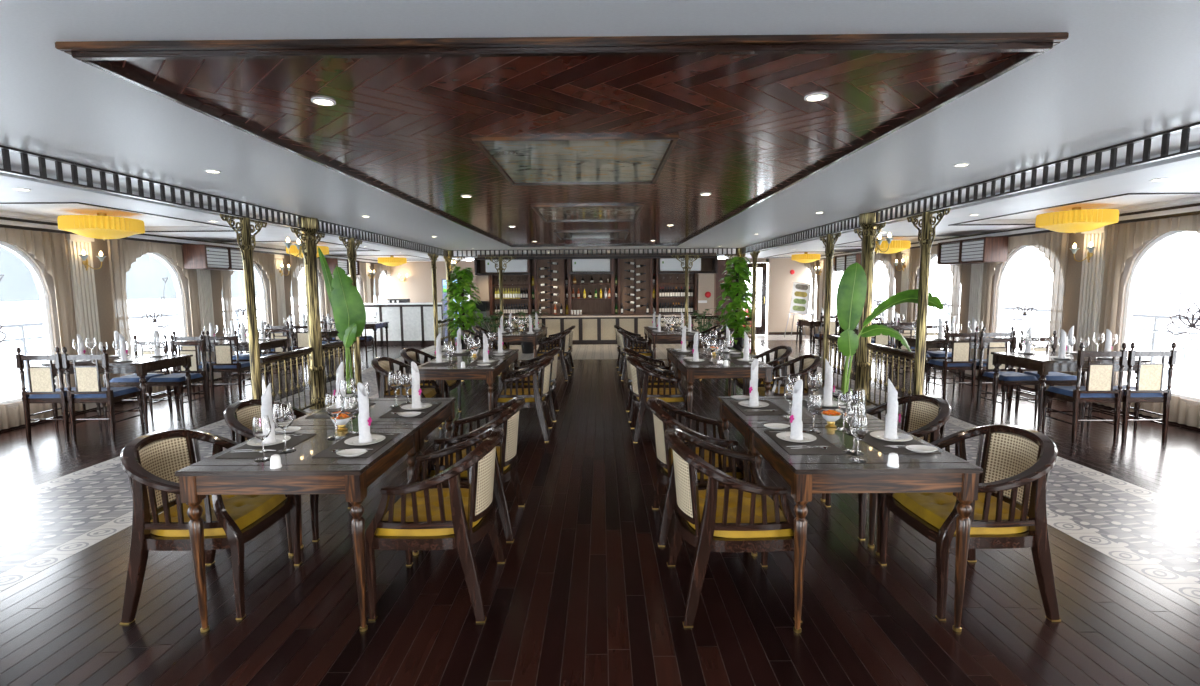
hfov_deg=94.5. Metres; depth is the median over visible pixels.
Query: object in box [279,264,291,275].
sconce
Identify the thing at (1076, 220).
ceiling lamp
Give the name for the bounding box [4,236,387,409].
wall
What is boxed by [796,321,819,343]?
stool
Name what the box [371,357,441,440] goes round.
barrel chair
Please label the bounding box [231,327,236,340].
wine glass
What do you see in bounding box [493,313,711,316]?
countertop
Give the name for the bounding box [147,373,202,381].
cushion
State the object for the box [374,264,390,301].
curtain
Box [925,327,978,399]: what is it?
chair
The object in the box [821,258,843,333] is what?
curtain
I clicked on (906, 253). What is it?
trim
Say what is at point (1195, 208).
trim
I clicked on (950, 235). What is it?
trim
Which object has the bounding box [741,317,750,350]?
railing
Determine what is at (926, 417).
barrel chair
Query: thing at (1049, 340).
wine glass
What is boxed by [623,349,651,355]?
cushion
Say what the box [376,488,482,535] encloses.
cushion
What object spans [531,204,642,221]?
glass panel
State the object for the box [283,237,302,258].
sconce
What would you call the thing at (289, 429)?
plate
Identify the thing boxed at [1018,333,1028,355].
wine glass
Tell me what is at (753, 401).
napkin
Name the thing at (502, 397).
cushion
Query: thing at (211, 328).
napkin
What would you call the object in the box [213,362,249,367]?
cushion
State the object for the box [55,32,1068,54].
trim
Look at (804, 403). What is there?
placemat
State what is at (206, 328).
wine glass
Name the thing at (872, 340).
chair
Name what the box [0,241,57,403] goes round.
window
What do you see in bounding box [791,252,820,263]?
ceiling lamp
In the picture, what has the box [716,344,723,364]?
wine glass
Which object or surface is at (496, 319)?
railing
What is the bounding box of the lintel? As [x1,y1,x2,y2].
[745,258,769,262]
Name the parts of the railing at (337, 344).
fret rail, handrail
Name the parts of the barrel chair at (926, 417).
leg, leg, rail, frame, cane panel, leg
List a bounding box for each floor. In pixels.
[0,335,1199,685]
[0,343,1199,604]
[721,334,817,339]
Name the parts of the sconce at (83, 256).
lamp shade, lamp shade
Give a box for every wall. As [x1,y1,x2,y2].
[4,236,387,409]
[387,261,475,301]
[475,275,489,311]
[477,253,715,325]
[697,273,713,330]
[716,259,734,333]
[766,258,807,334]
[807,231,1199,407]
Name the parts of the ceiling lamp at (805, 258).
lamp shade, lamp shade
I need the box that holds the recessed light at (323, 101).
[311,97,335,105]
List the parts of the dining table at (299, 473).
leg, leg, leg, leg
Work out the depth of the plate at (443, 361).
5.96 m
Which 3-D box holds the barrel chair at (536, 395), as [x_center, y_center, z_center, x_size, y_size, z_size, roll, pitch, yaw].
[-0.803,0.570,5.952,0.642,0.851,0.649,-1,6,-1]
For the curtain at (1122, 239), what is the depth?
6.58 m
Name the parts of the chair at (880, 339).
frame, cane panel, leg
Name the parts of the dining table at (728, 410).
leg, leg, leg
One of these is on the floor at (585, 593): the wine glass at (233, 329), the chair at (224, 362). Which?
the chair at (224, 362)
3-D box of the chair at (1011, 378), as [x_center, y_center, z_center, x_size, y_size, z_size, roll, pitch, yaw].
[4.926,0.369,6.692,0.440,1.003,0.454,-1,6,-1]
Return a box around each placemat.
[215,434,315,457]
[306,403,375,417]
[312,433,399,457]
[379,403,440,417]
[421,360,457,366]
[445,351,471,355]
[467,360,499,365]
[488,351,511,355]
[673,350,692,354]
[682,359,714,364]
[730,359,752,364]
[730,400,788,414]
[764,430,845,453]
[802,400,841,414]
[846,430,940,453]
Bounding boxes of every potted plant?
[476,311,508,333]
[512,310,547,353]
[686,308,719,334]
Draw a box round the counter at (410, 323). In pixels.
[360,302,442,344]
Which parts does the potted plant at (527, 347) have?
pot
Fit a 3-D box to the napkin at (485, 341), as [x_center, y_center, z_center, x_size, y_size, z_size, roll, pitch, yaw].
[-1.221,0.049,5.940,0.074,0.312,0.067,-1,6,-7]
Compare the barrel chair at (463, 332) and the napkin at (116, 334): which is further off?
the barrel chair at (463, 332)
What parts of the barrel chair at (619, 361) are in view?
cane panel, leg, leg, rail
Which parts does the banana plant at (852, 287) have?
pot, stem, blade, stem, blade, stem, blade, blade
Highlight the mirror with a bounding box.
[472,135,678,184]
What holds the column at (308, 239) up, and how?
on the floor at (1177, 565)
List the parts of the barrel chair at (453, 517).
leg, leg, rail, seat frame, rail, rail, leg, frame, cane panel, leg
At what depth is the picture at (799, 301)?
16.75 m
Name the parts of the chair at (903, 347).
leg, cane panel, frame, seat frame, leg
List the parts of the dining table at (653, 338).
leg, leg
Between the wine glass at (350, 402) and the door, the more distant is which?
the door
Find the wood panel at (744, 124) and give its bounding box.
[108,52,1019,244]
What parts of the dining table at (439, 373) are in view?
leg, leg, leg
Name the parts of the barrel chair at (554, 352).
seat frame, rail, leg, cane panel, leg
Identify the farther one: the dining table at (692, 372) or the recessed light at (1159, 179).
the dining table at (692, 372)
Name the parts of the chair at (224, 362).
leg, cane panel, frame, leg, seat frame, leg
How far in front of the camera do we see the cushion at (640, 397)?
5.67 m
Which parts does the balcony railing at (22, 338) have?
rail, rail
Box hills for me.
[0,246,473,301]
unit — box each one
[485,259,527,271]
[572,259,609,271]
[659,258,700,270]
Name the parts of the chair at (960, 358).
leg, leg, seat frame, leg, cane panel, frame, leg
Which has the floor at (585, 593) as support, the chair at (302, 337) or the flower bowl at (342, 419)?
the chair at (302, 337)
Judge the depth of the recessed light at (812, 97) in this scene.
2.66 m
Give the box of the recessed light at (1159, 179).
[1149,178,1167,180]
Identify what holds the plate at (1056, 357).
on the table at (1044, 364)
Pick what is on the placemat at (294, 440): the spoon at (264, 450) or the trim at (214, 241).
the spoon at (264, 450)
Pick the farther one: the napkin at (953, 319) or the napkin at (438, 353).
the napkin at (953, 319)
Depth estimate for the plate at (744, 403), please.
3.72 m
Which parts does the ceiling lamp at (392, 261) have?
lamp shade, lamp shade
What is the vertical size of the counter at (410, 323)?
1.170 m
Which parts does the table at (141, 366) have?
leg, leg, leg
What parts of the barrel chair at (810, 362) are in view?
rail, leg, rail, leg, rail, frame, cane panel, leg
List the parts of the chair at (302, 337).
frame, cane panel, leg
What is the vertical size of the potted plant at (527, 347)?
1.040 m
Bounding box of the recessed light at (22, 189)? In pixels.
[13,188,31,190]
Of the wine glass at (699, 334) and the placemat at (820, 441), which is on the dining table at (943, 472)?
the placemat at (820, 441)
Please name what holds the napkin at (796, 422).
on the plate at (782, 435)
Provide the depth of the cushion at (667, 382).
6.52 m
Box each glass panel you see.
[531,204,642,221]
[554,231,629,239]
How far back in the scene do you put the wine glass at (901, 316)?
10.26 m
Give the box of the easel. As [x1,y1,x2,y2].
[784,312,807,336]
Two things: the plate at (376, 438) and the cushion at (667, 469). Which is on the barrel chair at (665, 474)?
the cushion at (667, 469)
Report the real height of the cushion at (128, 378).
0.048 m
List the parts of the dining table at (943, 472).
leg, leg, leg, leg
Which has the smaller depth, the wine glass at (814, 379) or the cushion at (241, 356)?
the wine glass at (814, 379)
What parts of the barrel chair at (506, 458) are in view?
leg, rail, leg, seat frame, rail, leg, frame, cane panel, leg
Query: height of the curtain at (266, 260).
2.270 m
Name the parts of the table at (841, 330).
leg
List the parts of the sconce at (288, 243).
lamp shade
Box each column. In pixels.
[219,214,266,398]
[290,217,325,409]
[339,236,362,390]
[428,253,438,356]
[443,251,464,349]
[485,256,515,325]
[672,255,701,347]
[724,248,745,348]
[749,250,759,354]
[820,232,841,387]
[854,213,885,405]
[907,208,950,394]
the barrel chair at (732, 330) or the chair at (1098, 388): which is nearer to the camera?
the chair at (1098, 388)
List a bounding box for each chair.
[16,347,101,440]
[61,346,143,440]
[110,335,172,417]
[120,429,301,624]
[146,335,208,417]
[173,331,226,399]
[206,330,251,399]
[224,399,351,541]
[226,324,267,386]
[261,324,296,386]
[264,321,302,375]
[290,321,327,371]
[298,317,328,367]
[322,317,351,364]
[323,315,352,359]
[353,323,373,359]
[365,427,505,622]
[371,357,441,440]
[401,348,460,411]
[422,397,524,542]
[461,330,499,380]
[472,326,507,348]
[493,356,553,441]
[508,347,560,421]
[537,329,571,380]
[544,326,574,371]
[614,325,647,371]
[617,329,652,380]
[623,347,675,421]
[627,356,686,442]
[647,398,743,546]
[664,428,806,627]
[687,324,722,347]
[698,328,734,378]
[732,346,791,395]
[758,354,820,395]
[812,312,839,356]
[825,395,950,539]
[835,314,854,365]
[870,318,895,368]
[871,314,889,362]
[878,424,1060,621]
[884,318,914,374]
[888,320,931,385]
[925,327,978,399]
[926,320,958,385]
[958,326,1013,398]
[976,331,1039,418]
[1015,330,1081,414]
[1042,342,1127,442]
[1087,342,1176,442]
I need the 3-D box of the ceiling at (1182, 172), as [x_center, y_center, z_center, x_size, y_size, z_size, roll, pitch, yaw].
[5.318,-1.751,7.546,2.590,0.200,20.800,0,6,0]
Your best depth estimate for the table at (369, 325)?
12.67 m
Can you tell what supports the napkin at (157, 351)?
on the plate
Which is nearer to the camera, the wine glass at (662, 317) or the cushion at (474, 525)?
the cushion at (474, 525)
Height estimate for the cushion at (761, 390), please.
0.058 m
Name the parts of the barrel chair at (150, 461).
leg, cane panel, frame, rail, rail, leg, seat frame, leg, leg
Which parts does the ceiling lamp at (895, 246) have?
lamp shade, lamp shade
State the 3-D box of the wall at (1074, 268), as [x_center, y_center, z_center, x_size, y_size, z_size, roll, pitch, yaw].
[6.594,-0.468,7.780,0.140,2.420,20.810,0,6,0]
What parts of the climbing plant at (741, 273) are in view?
pot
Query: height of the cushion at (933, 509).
0.058 m
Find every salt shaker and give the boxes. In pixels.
[270,454,281,468]
[887,453,898,467]
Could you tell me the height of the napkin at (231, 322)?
0.312 m
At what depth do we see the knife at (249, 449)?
2.76 m
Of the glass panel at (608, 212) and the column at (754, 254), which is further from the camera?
the column at (754, 254)
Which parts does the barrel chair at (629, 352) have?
cane panel, leg, seat frame, leg, rail, leg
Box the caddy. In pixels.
[387,299,409,302]
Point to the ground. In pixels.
(1148, 299)
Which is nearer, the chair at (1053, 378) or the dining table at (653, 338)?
the chair at (1053, 378)
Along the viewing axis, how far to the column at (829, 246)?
8.46 m
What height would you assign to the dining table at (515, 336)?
0.780 m
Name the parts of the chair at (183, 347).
leg, frame, cane panel, leg, leg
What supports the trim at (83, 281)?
attached to the wall at (102, 275)
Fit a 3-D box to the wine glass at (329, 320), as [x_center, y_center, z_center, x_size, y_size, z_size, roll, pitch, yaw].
[-5.206,-0.366,10.693,0.096,0.245,0.096,0,6,0]
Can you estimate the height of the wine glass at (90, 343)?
0.245 m
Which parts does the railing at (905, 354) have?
rail, handrail, fret rail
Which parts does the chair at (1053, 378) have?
leg, cane panel, frame, leg, seat frame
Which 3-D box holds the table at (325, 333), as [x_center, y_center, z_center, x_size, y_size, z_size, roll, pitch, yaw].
[-5.622,0.139,10.826,1.120,0.780,0.780,0,6,0]
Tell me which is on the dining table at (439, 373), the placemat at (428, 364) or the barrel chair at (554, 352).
the placemat at (428, 364)
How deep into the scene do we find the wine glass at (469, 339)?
6.54 m
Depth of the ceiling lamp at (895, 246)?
10.76 m
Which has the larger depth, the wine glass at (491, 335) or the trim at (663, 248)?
the trim at (663, 248)
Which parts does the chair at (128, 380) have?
seat frame, leg, cane panel, frame, leg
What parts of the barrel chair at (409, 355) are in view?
cane panel, rail, leg, seat frame, leg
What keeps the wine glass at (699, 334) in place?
on the placemat at (678, 353)
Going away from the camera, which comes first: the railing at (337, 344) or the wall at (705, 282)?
the railing at (337, 344)
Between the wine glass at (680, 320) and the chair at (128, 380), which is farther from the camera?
the wine glass at (680, 320)
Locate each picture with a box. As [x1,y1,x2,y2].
[793,298,805,303]
[793,306,804,310]
[794,291,806,296]
[795,284,807,289]
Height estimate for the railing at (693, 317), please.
0.770 m
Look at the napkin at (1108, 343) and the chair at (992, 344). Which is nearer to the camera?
the napkin at (1108, 343)
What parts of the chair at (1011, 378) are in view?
leg, cane panel, frame, leg, seat frame, leg, leg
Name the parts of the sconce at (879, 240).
lamp shade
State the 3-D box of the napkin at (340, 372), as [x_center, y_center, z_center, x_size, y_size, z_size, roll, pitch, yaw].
[-1.735,0.283,3.704,0.067,0.312,0.074,2,6,18]
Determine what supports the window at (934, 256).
in the wall at (1074, 268)
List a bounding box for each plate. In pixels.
[114,359,135,361]
[247,435,290,445]
[275,427,300,432]
[336,449,366,456]
[344,434,385,445]
[398,412,420,416]
[401,403,431,409]
[430,360,447,363]
[477,360,494,362]
[687,359,704,361]
[731,395,749,399]
[737,358,754,361]
[738,401,768,407]
[764,423,789,429]
[776,432,816,442]
[822,400,837,406]
[870,431,912,441]
[906,445,936,452]
[1050,356,1072,358]
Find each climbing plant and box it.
[441,266,482,349]
[714,256,758,351]
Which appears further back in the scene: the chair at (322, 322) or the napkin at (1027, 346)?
the chair at (322, 322)
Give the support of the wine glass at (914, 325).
on the table at (931, 343)
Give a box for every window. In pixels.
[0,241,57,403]
[147,252,185,373]
[254,265,267,351]
[318,283,321,326]
[831,270,838,331]
[930,254,948,351]
[995,245,1030,337]
[1118,231,1199,401]
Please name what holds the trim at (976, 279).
attached to the wall at (1074, 268)
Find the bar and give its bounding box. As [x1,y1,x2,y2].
[491,313,711,343]
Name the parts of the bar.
door frame, rattan panel, door frame, rattan panel, door frame, rattan panel, door frame, rattan panel, door frame, rattan panel, door frame, rattan panel, door frame, door frame, rattan panel, door frame, rattan panel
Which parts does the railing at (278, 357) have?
fret rail, handrail, rail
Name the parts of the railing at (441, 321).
handrail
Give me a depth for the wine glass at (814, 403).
3.03 m
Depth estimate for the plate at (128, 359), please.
6.28 m
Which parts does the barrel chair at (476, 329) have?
rail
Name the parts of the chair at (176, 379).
leg, seat frame, leg, leg, frame, cane panel, leg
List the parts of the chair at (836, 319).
leg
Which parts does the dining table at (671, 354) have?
leg, leg, leg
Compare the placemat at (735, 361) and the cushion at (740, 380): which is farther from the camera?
the cushion at (740, 380)
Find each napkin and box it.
[77,334,85,360]
[114,331,120,355]
[119,334,128,360]
[153,330,160,355]
[209,322,214,341]
[230,320,233,335]
[241,322,246,341]
[260,320,265,338]
[261,383,276,443]
[334,362,343,401]
[357,383,372,442]
[411,361,421,408]
[435,333,441,362]
[456,327,461,352]
[483,333,488,361]
[498,327,503,352]
[500,315,503,332]
[529,315,532,331]
[535,312,538,327]
[652,312,655,327]
[657,314,660,331]
[681,326,686,350]
[688,314,691,330]
[692,332,698,360]
[725,326,730,350]
[743,331,749,360]
[749,359,758,405]
[790,379,802,440]
[822,358,834,405]
[884,379,900,439]
[895,311,897,325]
[937,318,943,338]
[951,316,954,332]
[971,318,975,338]
[1024,326,1031,352]
[1058,329,1066,357]
[1066,326,1073,352]
[1103,329,1112,357]
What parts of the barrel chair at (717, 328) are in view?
rail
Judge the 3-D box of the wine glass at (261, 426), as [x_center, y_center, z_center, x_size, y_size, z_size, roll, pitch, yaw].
[-1.603,0.452,2.636,0.078,0.208,0.078,0,6,0]
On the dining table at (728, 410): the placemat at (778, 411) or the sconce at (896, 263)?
the placemat at (778, 411)
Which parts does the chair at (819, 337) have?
leg, frame, cane panel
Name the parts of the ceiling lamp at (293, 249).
lamp shade, lamp shade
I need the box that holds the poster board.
[790,282,810,313]
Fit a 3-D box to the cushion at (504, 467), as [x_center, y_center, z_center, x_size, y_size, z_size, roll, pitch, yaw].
[-0.846,0.782,3.721,0.490,0.058,0.510,-1,6,-1]
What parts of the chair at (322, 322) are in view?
leg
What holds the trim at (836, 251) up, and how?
attached to the wall at (1074, 268)
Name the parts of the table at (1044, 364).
leg, leg, leg, leg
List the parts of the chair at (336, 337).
leg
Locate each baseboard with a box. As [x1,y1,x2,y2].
[0,370,249,430]
[769,332,805,334]
[957,370,1199,428]
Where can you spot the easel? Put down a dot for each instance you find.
(789, 314)
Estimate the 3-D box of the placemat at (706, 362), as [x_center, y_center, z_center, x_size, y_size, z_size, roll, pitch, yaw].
[1.040,0.201,5.883,0.270,0.003,0.430,0,6,0]
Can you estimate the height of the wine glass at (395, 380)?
0.245 m
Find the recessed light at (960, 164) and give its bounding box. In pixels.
[953,163,969,166]
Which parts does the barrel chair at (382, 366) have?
leg, cane panel, frame, rail, rail, leg, leg, rail, seat frame, leg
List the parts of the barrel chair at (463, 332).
rail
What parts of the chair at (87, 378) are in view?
leg, frame, cane panel, leg, seat frame, leg, leg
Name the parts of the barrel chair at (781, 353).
leg, seat frame, leg, rail, frame, cane panel, leg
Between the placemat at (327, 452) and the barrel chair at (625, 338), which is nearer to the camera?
the placemat at (327, 452)
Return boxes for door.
[743,263,766,334]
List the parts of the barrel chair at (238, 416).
leg, cane panel, rail, leg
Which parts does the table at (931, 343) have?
leg, leg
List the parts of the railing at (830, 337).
handrail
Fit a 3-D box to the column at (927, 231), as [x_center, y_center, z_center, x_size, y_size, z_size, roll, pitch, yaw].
[3.479,-0.221,6.002,0.163,2.340,0.766,0,6,0]
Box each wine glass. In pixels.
[73,339,77,349]
[85,338,95,354]
[99,342,107,350]
[113,340,120,357]
[133,340,141,357]
[145,338,155,359]
[156,337,166,357]
[203,326,209,333]
[213,325,218,340]
[223,328,229,341]
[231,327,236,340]
[252,415,270,461]
[258,325,264,341]
[265,325,270,340]
[272,401,295,453]
[325,392,344,439]
[327,318,331,330]
[339,378,356,418]
[343,396,358,434]
[357,381,370,413]
[388,370,402,407]
[402,373,411,403]
[443,341,452,364]
[447,346,454,365]
[463,334,471,354]
[467,338,472,355]
[469,341,474,360]
[472,339,480,360]
[488,332,495,351]
[505,319,510,333]
[514,317,518,329]
[521,319,526,332]
[661,316,664,328]
[666,318,670,332]
[670,321,674,332]
[677,317,682,331]
[694,333,701,353]
[701,336,707,354]
[705,333,709,349]
[707,339,716,363]
[709,331,716,339]
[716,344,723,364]
[719,340,725,358]
[725,337,733,359]
[784,383,794,417]
[786,374,800,413]
[806,371,822,408]
[807,394,821,432]
[837,392,849,430]
[844,401,865,454]
[846,388,865,434]
[849,415,867,462]
[898,314,903,320]
[912,321,916,337]
[932,323,937,337]
[948,323,953,330]
[956,324,961,338]
[968,321,971,330]
[976,321,982,331]
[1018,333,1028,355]
[1028,334,1039,357]
[1044,336,1053,354]
[1066,336,1074,354]
[1080,338,1088,349]
[1093,333,1103,350]
[1111,334,1117,345]
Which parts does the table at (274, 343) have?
leg, leg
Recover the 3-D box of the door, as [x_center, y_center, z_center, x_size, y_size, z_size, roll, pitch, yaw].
[4.820,-1.382,17.456,0.820,2.250,0.122,0,6,0]
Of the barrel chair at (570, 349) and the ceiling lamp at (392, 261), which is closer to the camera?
the barrel chair at (570, 349)
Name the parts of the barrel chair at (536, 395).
leg, rail, rail, seat frame, rail, leg, leg, frame, cane panel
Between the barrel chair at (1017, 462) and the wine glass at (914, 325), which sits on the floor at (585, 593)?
the barrel chair at (1017, 462)
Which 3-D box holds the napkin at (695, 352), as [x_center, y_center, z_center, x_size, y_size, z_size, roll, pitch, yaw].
[1.018,0.037,5.893,0.067,0.312,0.074,2,7,26]
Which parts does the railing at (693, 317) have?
handrail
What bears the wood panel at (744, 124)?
attached to the ceiling at (1125, 70)
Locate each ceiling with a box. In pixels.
[0,0,1199,258]
[0,164,466,261]
[357,255,425,258]
[726,145,1199,258]
[778,252,834,255]
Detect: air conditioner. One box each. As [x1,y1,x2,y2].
[182,244,253,270]
[325,258,359,274]
[834,253,861,270]
[937,236,1007,264]
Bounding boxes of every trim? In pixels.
[0,145,448,256]
[0,202,252,231]
[0,218,382,264]
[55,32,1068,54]
[65,234,106,409]
[71,42,1052,246]
[196,269,220,378]
[214,241,379,250]
[274,254,285,325]
[330,275,336,349]
[339,255,429,260]
[366,263,370,302]
[449,248,736,256]
[742,122,1199,253]
[764,251,851,257]
[818,259,822,318]
[820,206,1199,257]
[834,235,967,246]
[900,249,909,322]
[948,193,1199,225]
[965,263,983,375]
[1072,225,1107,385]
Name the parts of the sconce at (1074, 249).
lamp shade, lamp shade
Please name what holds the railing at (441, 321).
attached to the column at (448, 260)
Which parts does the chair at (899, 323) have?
leg, frame, cane panel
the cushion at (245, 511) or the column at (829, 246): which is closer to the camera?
the cushion at (245, 511)
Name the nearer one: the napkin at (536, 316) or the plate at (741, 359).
the plate at (741, 359)
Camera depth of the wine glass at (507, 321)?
9.57 m
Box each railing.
[0,305,306,398]
[260,347,314,409]
[322,340,356,393]
[438,318,449,352]
[458,317,498,329]
[691,316,734,330]
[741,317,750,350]
[827,334,856,389]
[833,298,1199,392]
[866,343,914,416]
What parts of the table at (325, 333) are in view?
leg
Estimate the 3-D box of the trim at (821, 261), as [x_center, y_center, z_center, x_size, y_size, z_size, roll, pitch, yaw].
[6.512,-1.291,16.341,0.070,2.310,0.340,0,6,0]
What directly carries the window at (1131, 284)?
in the wall at (1074, 268)
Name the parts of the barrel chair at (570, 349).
rail, leg, cane panel, leg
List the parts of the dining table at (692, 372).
leg, leg, leg, leg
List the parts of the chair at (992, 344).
leg, leg, frame, cane panel, leg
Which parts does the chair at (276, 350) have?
leg, leg, frame, cane panel, leg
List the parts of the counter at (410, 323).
embossed panel, embossed panel, embossed panel, embossed panel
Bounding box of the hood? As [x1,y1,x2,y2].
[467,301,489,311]
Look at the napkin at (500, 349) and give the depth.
6.77 m
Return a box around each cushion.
[29,387,75,397]
[74,387,139,397]
[110,374,163,381]
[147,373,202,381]
[151,494,286,536]
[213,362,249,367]
[233,354,262,359]
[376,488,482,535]
[386,388,435,397]
[420,380,455,384]
[430,446,509,476]
[497,388,544,401]
[513,376,552,384]
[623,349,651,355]
[631,375,671,384]
[636,388,683,401]
[663,447,742,478]
[688,489,792,537]
[737,375,777,383]
[758,387,806,395]
[892,493,1028,534]
[926,351,951,356]
[927,359,971,365]
[970,359,986,365]
[982,371,1037,380]
[1023,371,1076,379]
[1047,386,1114,396]
[1113,386,1163,396]
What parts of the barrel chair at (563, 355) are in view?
seat frame, rail, leg, leg, cane panel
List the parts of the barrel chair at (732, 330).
rail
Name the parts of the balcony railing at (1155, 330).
rail, rail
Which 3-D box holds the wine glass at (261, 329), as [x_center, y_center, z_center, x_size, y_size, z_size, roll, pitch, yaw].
[-5.212,-0.146,8.554,0.096,0.245,0.096,0,6,0]
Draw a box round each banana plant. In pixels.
[318,247,365,397]
[832,262,944,398]
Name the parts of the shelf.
shelf, shelf, rack panel, shelf, shelf, rack panel, shelf, shelf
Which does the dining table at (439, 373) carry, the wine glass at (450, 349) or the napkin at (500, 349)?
the wine glass at (450, 349)
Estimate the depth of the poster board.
16.75 m
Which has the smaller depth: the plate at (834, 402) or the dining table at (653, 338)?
the plate at (834, 402)
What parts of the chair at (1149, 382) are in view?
leg, leg, seat frame, cane panel, frame, leg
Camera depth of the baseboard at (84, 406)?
7.36 m
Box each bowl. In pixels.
[331,413,350,431]
[821,410,841,427]
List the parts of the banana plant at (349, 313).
blade, stem, stem, blade, blade, stem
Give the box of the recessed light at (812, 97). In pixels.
[804,93,828,101]
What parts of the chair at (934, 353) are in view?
cane panel, leg, frame, seat frame, leg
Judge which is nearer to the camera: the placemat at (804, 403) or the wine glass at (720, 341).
the placemat at (804, 403)
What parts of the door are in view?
glass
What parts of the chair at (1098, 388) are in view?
leg, leg, seat frame, leg, cane panel, frame, leg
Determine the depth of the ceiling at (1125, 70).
2.73 m
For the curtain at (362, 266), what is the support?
hanging from the wall at (102, 275)
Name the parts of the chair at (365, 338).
leg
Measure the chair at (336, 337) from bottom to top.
1.003 m
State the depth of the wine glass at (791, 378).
3.46 m
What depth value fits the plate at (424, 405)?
3.73 m
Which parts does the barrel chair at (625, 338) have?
cane panel, leg, leg, rail, seat frame, leg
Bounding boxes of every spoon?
[230,450,266,452]
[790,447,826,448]
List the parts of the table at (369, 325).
leg, leg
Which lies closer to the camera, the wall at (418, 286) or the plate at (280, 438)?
the plate at (280, 438)
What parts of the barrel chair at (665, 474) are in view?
cane panel, frame, leg, leg, rail, seat frame, rail, leg, leg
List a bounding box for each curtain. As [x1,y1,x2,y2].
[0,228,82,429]
[107,239,201,398]
[221,252,278,372]
[290,256,330,358]
[359,262,367,302]
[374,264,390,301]
[803,261,815,335]
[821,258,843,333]
[872,253,895,340]
[907,246,961,362]
[977,232,1068,389]
[1097,214,1199,427]
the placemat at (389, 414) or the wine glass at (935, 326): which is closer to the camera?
the placemat at (389, 414)
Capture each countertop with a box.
[364,302,441,304]
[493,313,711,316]
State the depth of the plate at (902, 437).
2.91 m
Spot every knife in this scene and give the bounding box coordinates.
[231,449,275,450]
[786,446,829,447]
[882,445,907,446]
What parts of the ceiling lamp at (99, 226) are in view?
lamp shade, lamp shade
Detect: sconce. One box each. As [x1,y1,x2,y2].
[79,250,105,270]
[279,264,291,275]
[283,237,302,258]
[368,270,375,278]
[875,232,893,253]
[894,259,905,271]
[1069,242,1095,262]
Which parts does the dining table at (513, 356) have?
leg, leg, leg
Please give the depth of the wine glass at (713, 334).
6.86 m
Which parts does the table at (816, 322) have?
leg, leg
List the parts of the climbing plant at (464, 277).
pot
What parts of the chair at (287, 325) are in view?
leg, cane panel, frame, leg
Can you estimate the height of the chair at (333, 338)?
1.003 m
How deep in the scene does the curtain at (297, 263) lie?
12.35 m
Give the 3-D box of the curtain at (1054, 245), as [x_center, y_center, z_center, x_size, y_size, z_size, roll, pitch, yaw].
[6.435,-0.496,8.507,0.108,2.270,1.660,0,6,0]
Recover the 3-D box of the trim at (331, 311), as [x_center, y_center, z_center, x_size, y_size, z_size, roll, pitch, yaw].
[-6.823,-0.961,14.149,0.070,2.310,0.340,0,6,0]
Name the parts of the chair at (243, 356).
seat frame, leg, frame, leg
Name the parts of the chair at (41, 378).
leg, frame, cane panel, seat frame, leg, leg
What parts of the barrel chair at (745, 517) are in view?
leg, cane panel, frame, leg, rail, rail, seat frame, rail, leg, leg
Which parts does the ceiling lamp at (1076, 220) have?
lamp shade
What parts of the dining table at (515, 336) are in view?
leg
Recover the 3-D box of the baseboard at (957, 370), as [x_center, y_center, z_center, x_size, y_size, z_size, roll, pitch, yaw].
[6.518,0.702,7.795,0.030,0.090,20.600,0,6,0]
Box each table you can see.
[41,355,192,431]
[175,425,419,632]
[192,339,287,394]
[276,329,345,372]
[290,398,455,547]
[332,322,388,356]
[410,358,507,420]
[442,349,518,423]
[489,331,542,373]
[501,327,547,372]
[644,326,693,347]
[647,330,703,379]
[666,348,744,420]
[675,356,773,428]
[718,396,884,547]
[747,423,982,632]
[798,319,838,353]
[837,326,912,366]
[896,335,993,393]
[991,351,1150,432]
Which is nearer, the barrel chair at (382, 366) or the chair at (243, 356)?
the barrel chair at (382, 366)
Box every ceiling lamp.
[57,213,144,240]
[286,245,328,257]
[378,256,406,266]
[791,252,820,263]
[875,240,910,253]
[1035,207,1118,233]
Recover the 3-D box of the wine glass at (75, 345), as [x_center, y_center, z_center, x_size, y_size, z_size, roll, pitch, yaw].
[-6.057,0.077,6.448,0.096,0.245,0.096,0,6,0]
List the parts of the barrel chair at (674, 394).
cane panel, frame, leg, leg, rail, seat frame, rail, rail, leg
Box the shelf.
[474,255,717,314]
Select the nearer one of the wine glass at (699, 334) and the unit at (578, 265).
the wine glass at (699, 334)
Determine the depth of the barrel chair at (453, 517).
2.65 m
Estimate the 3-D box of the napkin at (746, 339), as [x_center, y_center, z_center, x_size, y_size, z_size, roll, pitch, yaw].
[1.559,0.032,5.897,0.074,0.312,0.067,-2,6,-15]
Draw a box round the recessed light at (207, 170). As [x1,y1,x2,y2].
[204,169,220,172]
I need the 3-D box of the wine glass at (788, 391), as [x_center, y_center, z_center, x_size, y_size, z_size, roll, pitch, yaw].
[1.166,0.351,3.399,0.078,0.208,0.078,-6,8,-42]
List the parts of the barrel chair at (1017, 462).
leg, leg, seat frame, leg, rail, rail, frame, cane panel, leg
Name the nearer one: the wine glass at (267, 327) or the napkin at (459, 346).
the napkin at (459, 346)
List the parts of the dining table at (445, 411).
leg, leg, leg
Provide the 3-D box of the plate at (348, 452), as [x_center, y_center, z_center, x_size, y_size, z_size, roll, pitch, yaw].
[-1.202,0.535,2.687,0.144,0.018,0.102,0,6,0]
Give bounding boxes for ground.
[0,285,1199,400]

